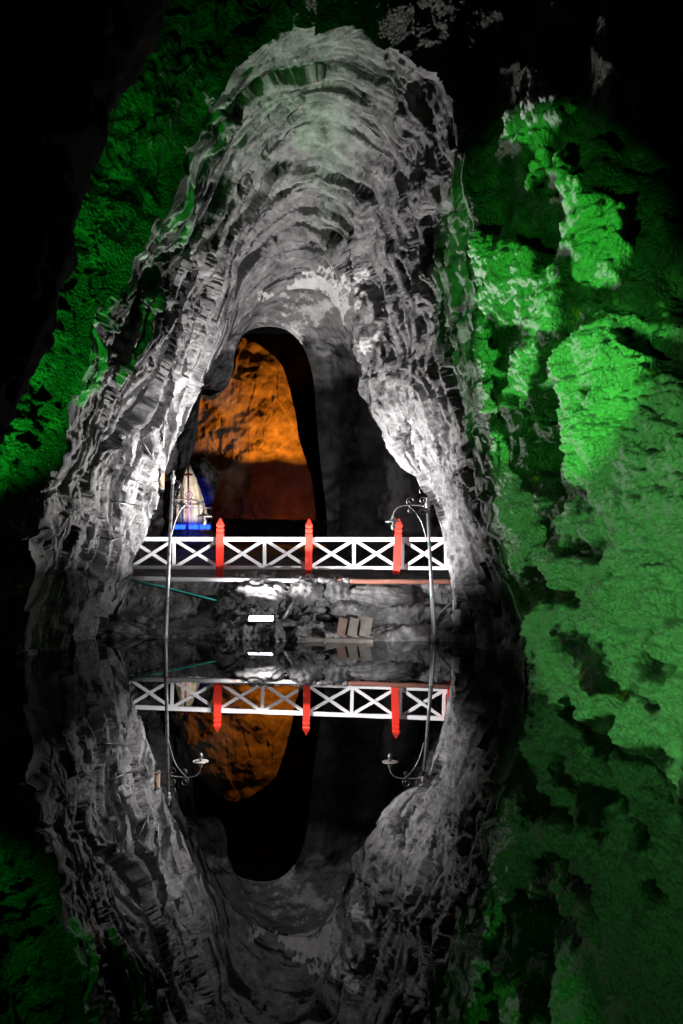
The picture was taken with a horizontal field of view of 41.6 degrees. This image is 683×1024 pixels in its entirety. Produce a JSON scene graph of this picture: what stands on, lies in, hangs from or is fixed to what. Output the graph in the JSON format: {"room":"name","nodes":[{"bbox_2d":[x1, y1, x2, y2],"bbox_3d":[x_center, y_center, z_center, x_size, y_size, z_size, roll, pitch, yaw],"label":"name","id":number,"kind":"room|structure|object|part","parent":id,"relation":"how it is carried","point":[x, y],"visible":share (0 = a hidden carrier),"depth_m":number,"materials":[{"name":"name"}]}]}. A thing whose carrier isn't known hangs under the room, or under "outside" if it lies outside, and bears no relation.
{"room":"cave","nodes":[
{"label":"cave","id":0,"kind":"room"},
{"bbox_2d":[0,0,169,444],"bbox_3d":[-3.967,-2.425,7.807,5.815,5.487,5.983,1,0,0],"label":"ceiling","id":1,"kind":"structure","parent":0,"point":[65,65],"depth_m":6.56,"materials":[{"name":"black stone"}]},
{"bbox_2d":[0,0,363,656],"bbox_3d":[-5.276,-6.168,6.112,13.941,19.306,20.752,1,0,0],"label":"wall","id":2,"kind":"structure","parent":0,"point":[139,172],"depth_m":15.13,"materials":[{"name":"stone"}]},
{"bbox_2d":[39,334,326,520],"bbox_3d":[-3.905,-4.355,38.476,18.865,16.000,18.022,1,0,0],"label":"wall","id":3,"kind":"structure","parent":0,"point":[286,348],"depth_m":46.73,"materials":[{"name":"black stone"}]},
{"bbox_2d":[165,518,326,536],"bbox_3d":[-2.510,0.713,35.003,10.002,0.904,0.428,1,0,0],"label":"trim","id":4,"kind":"structure","parent":3,"relation":"attached to","point":[238,527],"depth_m":34.85,"materials":[{"name":"stone"}]},
{"bbox_2d":[163,326,292,529],"bbox_3d":[-2.991,-1.859,28.235,9.828,9.034,4.554,1,0,0],"label":"wall","id":5,"kind":"structure","parent":0,"point":[260,330],"depth_m":26.75,"materials":[{"name":"grey stone"}]},
{"bbox_2d":[24,25,526,687],"bbox_3d":[-1.026,-1.788,20.131,9.901,12.608,12.593,1,0,0],"label":"arch","id":6,"kind":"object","parent":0,"point":[329,163],"depth_m":17.80,"materials":[{"name":"grey stone"}]},
{"bbox_2d":[103,534,124,544],"bbox_3d":[-4.623,0.558,18.300,0.036,0.206,0.582,1,0,29],"label":"rod","id":7,"kind":"object","parent":6,"relation":"attached to","point":[123,534],"visible":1,"depth_m":18.27,"materials":[{"name":"grey metal"}]},
{"bbox_2d":[112,501,135,505],"bbox_3d":[-4.492,-0.175,18.600,0.036,0.088,0.628,1,0,37],"label":"rod","id":8,"kind":"object","parent":6,"relation":"attached to","point":[112,501],"visible":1,"depth_m":18.58,"materials":[{"name":"white metal"}]},
{"bbox_2d":[126,477,145,484],"bbox_3d":[-4.301,-0.657,18.800,0.487,0.165,0.036,1,0,-39],"label":"rod","id":9,"kind":"object","parent":6,"relation":"attached to","point":[126,477],"visible":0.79,"depth_m":18.79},
{"bbox_2d":[140,437,156,465],"bbox_3d":[-4.018,-1.256,18.750,0.036,0.547,0.653,1,0,18],"label":"rod","id":10,"kind":"object","parent":6,"relation":"attached to","point":[143,442],"visible":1,"depth_m":18.71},
{"bbox_2d":[158,470,164,489],"bbox_3d":[-4.088,-0.718,20.180,0.257,0.444,0.100,1,0,0],"label":"wall bracket","id":11,"kind":"object","parent":6,"relation":"attached to","point":[162,472],"visible":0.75,"depth_m":20.17,"materials":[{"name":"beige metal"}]},
{"bbox_3d":[-4.018,-0.718,20.200,0.070,0.340,0.060,1,0,0],"label":"plate","id":12,"kind":"part","parent":11,"relation":"part of","materials":[{"name":"beige metal"}]},
{"bbox_2d":[163,417,164,447],"bbox_3d":[-3.782,-1.764,19.150,0.035,0.800,0.238,1,0,-11],"label":"rod","id":13,"kind":"object","parent":6,"relation":"attached to","point":[164,417],"visible":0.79,"depth_m":19.14,"materials":[{"name":"white metal"}]},
{"bbox_2d":[337,578,450,584],"bbox_3d":[1.294,1.571,20.175,2.799,0.166,0.154,1,0,3],"label":"rusty pipe","id":14,"kind":"object","parent":6,"relation":"attached to","point":[347,581],"visible":0.88,"depth_m":20.14,"materials":[{"name":"brown metal"}]},
{"bbox_2d":[440,601,451,613],"bbox_3d":[2.357,2.077,19.900,0.380,0.348,0.060,1,0,0],"label":"branch","id":15,"kind":"object","parent":6,"relation":"attached to","point":[450,603],"visible":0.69,"depth_m":19.88,"materials":[{"name":"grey wood"}]},
{"bbox_2d":[226,541,326,545],"bbox_3d":[-3.513,0.903,38.500,19.000,0.538,15.000,1,0,0],"label":"floor","id":16,"kind":"structure","parent":0,"point":[248,542],"depth_m":32.03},
{"bbox_2d":[190,457,219,506],"bbox_3d":[-5.129,-1.059,33.190,1.231,1.938,1.102,1,0,25],"label":"boulder","id":17,"kind":"object","parent":16,"relation":"on","point":[204,470],"visible":0.56,"depth_m":32.85,"materials":[{"name":"stone"}]},
{"bbox_2d":[168,337,316,520],"bbox_3d":[-4.773,-1.019,42.553,8.034,13.954,6.126,1,0,0],"label":"rock wall","id":18,"kind":"structure","parent":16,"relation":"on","point":[248,429],"depth_m":40.13,"materials":[{"name":"orange rock"}]},
{"bbox_2d":[96,541,469,642],"bbox_3d":[-1.232,2.297,25.491,10.000,2.449,16.021,1,0,0],"label":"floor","id":19,"kind":"structure","parent":0,"point":[188,613],"depth_m":20.31,"materials":[{"name":"grey stone"}]},
{"bbox_2d":[96,621,148,637],"bbox_3d":[-4.753,2.567,19.328,1.264,0.438,1.017,1,0,0],"label":"boulder","id":20,"kind":"object","parent":19,"relation":"on","point":[116,629],"visible":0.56,"depth_m":18.95,"materials":[{"name":"grey stone"}]},
{"bbox_2d":[133,616,146,623],"bbox_3d":[-4.388,2.350,19.599,0.280,0.194,0.252,1,0,26],"label":"stone","id":21,"kind":"object","parent":20,"relation":"on","point":[138,619],"visible":0.98,"depth_m":19.52,"materials":[{"name":"grey stone"}]},
{"bbox_2d":[148,623,155,628],"bbox_3d":[-4.082,2.456,19.402,0.162,0.118,0.156,1,0,0],"label":"stone","id":22,"kind":"object","parent":19,"relation":"on","point":[151,625],"visible":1,"depth_m":19.35,"materials":[{"name":"grey stone"}]},
{"bbox_2d":[132,580,219,601],"bbox_3d":[-3.604,1.806,20.206,2.233,0.512,0.051,1,0,3],"label":"hose","id":23,"kind":"object","parent":19,"relation":"on","point":[132,580],"visible":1,"depth_m":20.20,"materials":[{"name":"teal plastic"}]},
{"bbox_2d":[162,470,211,637],"bbox_3d":[-3.261,1.046,18.873,1.058,3.858,0.343,1,0,0],"label":"lamp post","id":24,"kind":"object","parent":19,"relation":"on","point":[203,514],"visible":0.98,"depth_m":18.92,"materials":[{"name":"grey metal"}]},
{"bbox_3d":[-3.218,-0.159,18.907,0.716,0.251,0.030,1,0,7],"label":"arm","id":25,"kind":"part","parent":24,"relation":"part of","materials":[{"name":"grey metal"}]},
{"bbox_3d":[-2.880,0.024,18.867,0.325,0.150,0.330,1,0,0],"label":"lamp shade","id":26,"kind":"part","parent":24,"relation":"part of","materials":[{"name":"grey metal"}]},
{"bbox_2d":[163,528,215,547],"bbox_3d":[-5.186,1.180,30.405,2.567,1.393,2.259,1,0,0],"label":"rock ledge","id":27,"kind":"object","parent":19,"relation":"on","point":[176,532],"visible":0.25,"depth_m":29.63,"materials":[{"name":"stone"}]},
{"bbox_2d":[185,465,192,535],"bbox_3d":[-4.994,-0.390,29.250,0.340,2.340,0.340,1,0,0],"label":"pole","id":28,"kind":"object","parent":27,"relation":"on","point":[187,474],"visible":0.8,"depth_m":29.23,"materials":[{"name":"red metal"}]},
{"bbox_2d":[173,465,208,530],"bbox_3d":[-5.059,-0.421,30.390,1.255,2.329,1.033,1,0,0],"label":"column","id":29,"kind":"structure","parent":27,"relation":"on","point":[194,487],"depth_m":30.12,"materials":[{"name":"beige stone"}]},
{"bbox_2d":[173,507,211,523],"bbox_3d":[-4.877,0.213,29.450,1.284,0.835,0.044,1,0,0],"label":"railing","id":30,"kind":"object","parent":27,"relation":"on","point":[175,507],"visible":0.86,"depth_m":29.44,"materials":[{"name":"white metal"}]},
{"bbox_2d":[174,525,184,528],"bbox_3d":[-5.310,0.492,29.500,0.362,0.148,0.150,1,0,0],"label":"tube","id":31,"kind":"object","parent":30,"relation":"attached to","point":[175,526],"visible":0.84,"depth_m":29.44,"materials":[{"name":"blue"}]},
{"bbox_3d":[-4.876,0.360,29.450,1.277,0.062,0.044,1,0,0],"label":"rail","id":32,"kind":"part","parent":30,"relation":"part of","materials":[{"name":"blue metal"}]},
{"bbox_3d":[-4.876,-0.131,29.450,1.277,0.062,0.044,1,0,0],"label":"rail","id":33,"kind":"part","parent":30,"relation":"part of","materials":[{"name":"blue metal"}]},
{"bbox_2d":[189,525,197,528],"bbox_3d":[-4.876,0.492,29.500,0.346,0.148,0.150,1,0,0],"label":"tube","id":34,"kind":"object","parent":30,"relation":"attached to","point":[190,526],"visible":0.84,"depth_m":29.44,"materials":[{"name":"blue"}]},
{"bbox_2d":[200,525,209,528],"bbox_3d":[-4.474,0.492,29.500,0.330,0.147,0.150,1,0,0],"label":"tube","id":35,"kind":"object","parent":30,"relation":"attached to","point":[201,526],"visible":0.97,"depth_m":29.44,"materials":[{"name":"blue"}]},
{"bbox_2d":[211,596,236,620],"bbox_3d":[-2.552,2.241,20.202,0.736,0.707,0.512,1,0,0],"label":"boulder","id":36,"kind":"object","parent":19,"relation":"on","point":[219,610],"visible":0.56,"depth_m":20.03,"materials":[{"name":"grey stone"}]},
{"bbox_2d":[130,576,332,583],"bbox_3d":[-2.537,1.520,20.275,4.829,0.146,0.146,1,0,1],"label":"pipe","id":37,"kind":"object","parent":19,"relation":"on","point":[135,578],"visible":0.94,"depth_m":20.24,"materials":[{"name":"grey metal"}]},
{"bbox_2d":[228,574,289,610],"bbox_3d":[-1.816,1.981,20.427,1.642,1.156,0.971,1,0,0],"label":"boulder","id":38,"kind":"object","parent":19,"relation":"on","point":[247,592],"visible":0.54,"depth_m":20.05,"materials":[{"name":"grey stone"}]},
{"bbox_2d":[246,616,274,624],"bbox_3d":[-1.739,2.425,19.430,0.650,0.345,0.305,1,0,0],"label":"floodlight","id":39,"kind":"object","parent":19,"relation":"on","point":[252,620],"visible":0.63,"depth_m":19.34,"materials":[{"name":"white"}]},
{"bbox_2d":[281,601,293,618],"bbox_3d":[-1.204,2.206,19.851,0.370,0.461,0.070,1,0,-40],"label":"stick","id":40,"kind":"object","parent":19,"relation":"on","point":[292,602],"visible":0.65,"depth_m":19.84,"materials":[{"name":"grey metal"}]},
{"bbox_2d":[264,619,316,632],"bbox_3d":[-1.213,2.513,19.513,1.767,0.361,1.069,1,0,0],"label":"boulder","id":41,"kind":"object","parent":19,"relation":"on","point":[287,624],"visible":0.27,"depth_m":19.21,"materials":[{"name":"grey stone"}]},
{"bbox_2d":[133,518,449,576],"bbox_3d":[-1.163,0.847,21.114,9.361,1.472,0.214,1,0,2],"label":"bridge railing","id":42,"kind":"object","parent":19,"relation":"on","point":[398,541],"visible":0.64,"depth_m":21.12,"materials":[{"name":"white paint"}]},
{"bbox_3d":[-2.857,0.851,21.169,0.172,1.418,0.172,1,0,0],"label":"post","id":43,"kind":"part","parent":42,"relation":"part of","materials":[{"name":"red paint"}]},
{"bbox_3d":[-1.162,1.313,21.186,9.351,0.211,0.070,1,0,2],"label":"rail","id":44,"kind":"part","parent":42,"relation":"part of","materials":[{"name":"white paint"}]},
{"bbox_3d":[-1.162,0.641,21.186,9.351,0.230,0.070,1,0,2],"label":"rail","id":45,"kind":"part","parent":42,"relation":"part of","materials":[{"name":"white paint"}]},
{"bbox_3d":[-0.767,0.865,21.081,0.172,1.424,0.172,1,0,0],"label":"post","id":46,"kind":"part","parent":42,"relation":"part of","materials":[{"name":"red paint"}]},
{"bbox_3d":[1.305,0.804,20.992,0.212,1.305,0.172,1,0,0],"label":"post","id":47,"kind":"part","parent":42,"relation":"part of","materials":[{"name":"red paint"}]},
{"bbox_2d":[293,614,305,620],"bbox_3d":[-0.917,2.346,19.900,0.300,0.184,0.259,1,0,-23],"label":"stone","id":48,"kind":"object","parent":19,"relation":"on","point":[297,616],"visible":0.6,"depth_m":19.82,"materials":[{"name":"grey stone"}]},
{"bbox_2d":[286,575,323,611],"bbox_3d":[-0.796,1.890,20.286,0.936,0.935,0.754,1,0,0],"label":"boulder","id":49,"kind":"object","parent":19,"relation":"on","point":[303,592],"visible":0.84,"depth_m":20.03,"materials":[{"name":"grey stone"}]},
{"bbox_2d":[311,606,326,613],"bbox_3d":[-0.527,2.176,19.996,0.401,0.193,0.250,1,0,0],"label":"stone","id":50,"kind":"object","parent":19,"relation":"on","point":[322,610],"visible":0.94,"depth_m":19.90,"materials":[{"name":"grey stone"}]},
{"bbox_2d":[318,614,333,621],"bbox_3d":[-0.337,2.334,19.802,0.355,0.176,0.221,1,0,0],"label":"stone","id":51,"kind":"object","parent":19,"relation":"on","point":[326,617],"visible":1,"depth_m":19.72,"materials":[{"name":"grey stone"}]},
{"bbox_2d":[323,577,350,603],"bbox_3d":[-0.106,1.984,20.309,0.745,1.030,0.673,1,0,0],"label":"boulder","id":52,"kind":"object","parent":19,"relation":"on","point":[334,590],"visible":0.52,"depth_m":20.07,"materials":[{"name":"grey stone"}]},
{"bbox_2d":[336,617,349,636],"bbox_3d":[0.027,2.454,19.050,0.231,0.428,0.403,1,0,13],"label":"plank","id":53,"kind":"object","parent":19,"relation":"on","point":[342,628],"visible":0.89,"depth_m":19.03,"materials":[{"name":"brown wood"}]},
{"bbox_2d":[328,599,362,621],"bbox_3d":[0.100,2.230,20.004,0.780,0.566,0.748,1,0,0],"label":"boulder","id":54,"kind":"object","parent":19,"relation":"on","point":[346,609],"visible":0.84,"depth_m":19.74,"materials":[{"name":"grey stone"}]},
{"bbox_2d":[347,617,360,637],"bbox_3d":[0.260,2.454,19.050,0.230,0.430,0.406,1,0,14],"label":"plank","id":55,"kind":"object","parent":19,"relation":"on","point":[354,624],"visible":0.87,"depth_m":19.02,"materials":[{"name":"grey wood"}]},
{"bbox_2d":[359,616,372,637],"bbox_3d":[0.514,2.438,19.050,0.230,0.457,0.410,1,0,14],"label":"plank","id":56,"kind":"object","parent":19,"relation":"on","point":[366,622],"visible":0.94,"depth_m":19.02,"materials":[{"name":"brown wood"}]},
{"bbox_2d":[350,584,408,607],"bbox_3d":[0.784,1.918,20.298,1.470,0.631,0.708,1,0,0],"label":"boulder","id":57,"kind":"object","parent":19,"relation":"on","point":[378,595],"visible":0.83,"depth_m":20.05,"materials":[{"name":"grey stone"}]},
{"bbox_2d":[386,486,438,641],"bbox_3d":[1.493,1.198,18.822,1.170,3.478,0.346,1,0,0],"label":"lamp post","id":58,"kind":"object","parent":19,"relation":"on","point":[434,638],"visible":1,"depth_m":18.86,"materials":[{"name":"grey metal"}]},
{"bbox_3d":[1.085,0.137,18.814,0.325,0.150,0.330,1,0,0],"label":"lamp shade","id":59,"kind":"part","parent":58,"relation":"part of","materials":[{"name":"grey metal"}]},
{"bbox_3d":[1.438,-0.037,18.856,0.736,0.251,0.030,1,0,-7],"label":"arm","id":60,"kind":"part","parent":58,"relation":"part of","materials":[{"name":"grey metal"}]},
{"bbox_2d":[437,616,468,634],"bbox_3d":[2.773,2.516,19.505,1.417,0.636,1.002,1,0,0],"label":"boulder","id":61,"kind":"object","parent":19,"relation":"on","point":[446,624],"visible":0.27,"depth_m":19.22,"materials":[{"name":"grey stone"}]},
{"bbox_2d":[157,289,443,563],"bbox_3d":[-1.093,-1.776,26.117,9.022,10.632,1.545,1,0,0],"label":"wall","id":62,"kind":"structure","parent":0,"point":[364,484],"depth_m":26.10,"materials":[{"name":"grey stone"}]},
{"bbox_2d":[0,637,682,1023],"bbox_3d":[-1.038,2.686,7.800,16.000,0.001,25.600,1,0,0],"label":"water","id":63,"kind":"object","parent":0,"point":[193,831],"visible":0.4,"depth_m":7.28,"materials":[{"name":"black liquid"}]},
{"bbox_2d":[299,636,372,642],"bbox_3d":[-0.147,2.663,18.725,1.604,0.102,0.250,1,0,2],"label":"timber beam","id":64,"kind":"structure","parent":63,"relation":"on","point":[311,639],"depth_m":18.60,"materials":[{"name":"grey wood"}]},
{"bbox_2d":[359,0,682,798],"bbox_3d":[4.051,-5.739,5.267,7.585,18.672,18.956,1,0,0],"label":"wall","id":65,"kind":"structure","parent":0,"point":[568,114],"depth_m":11.75,"materials":[{"name":"stone"}]},
{"bbox_2d":[612,298,621,305],"bbox_3d":[3.290,-2.715,11.751,0.134,0.268,1.036,1,0,-28],"label":"rock","id":66,"kind":"object","parent":65,"relation":"attached to","point":[617,301],"visible":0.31,"depth_m":11.30,"materials":[{"name":"green stone"}]}
]}

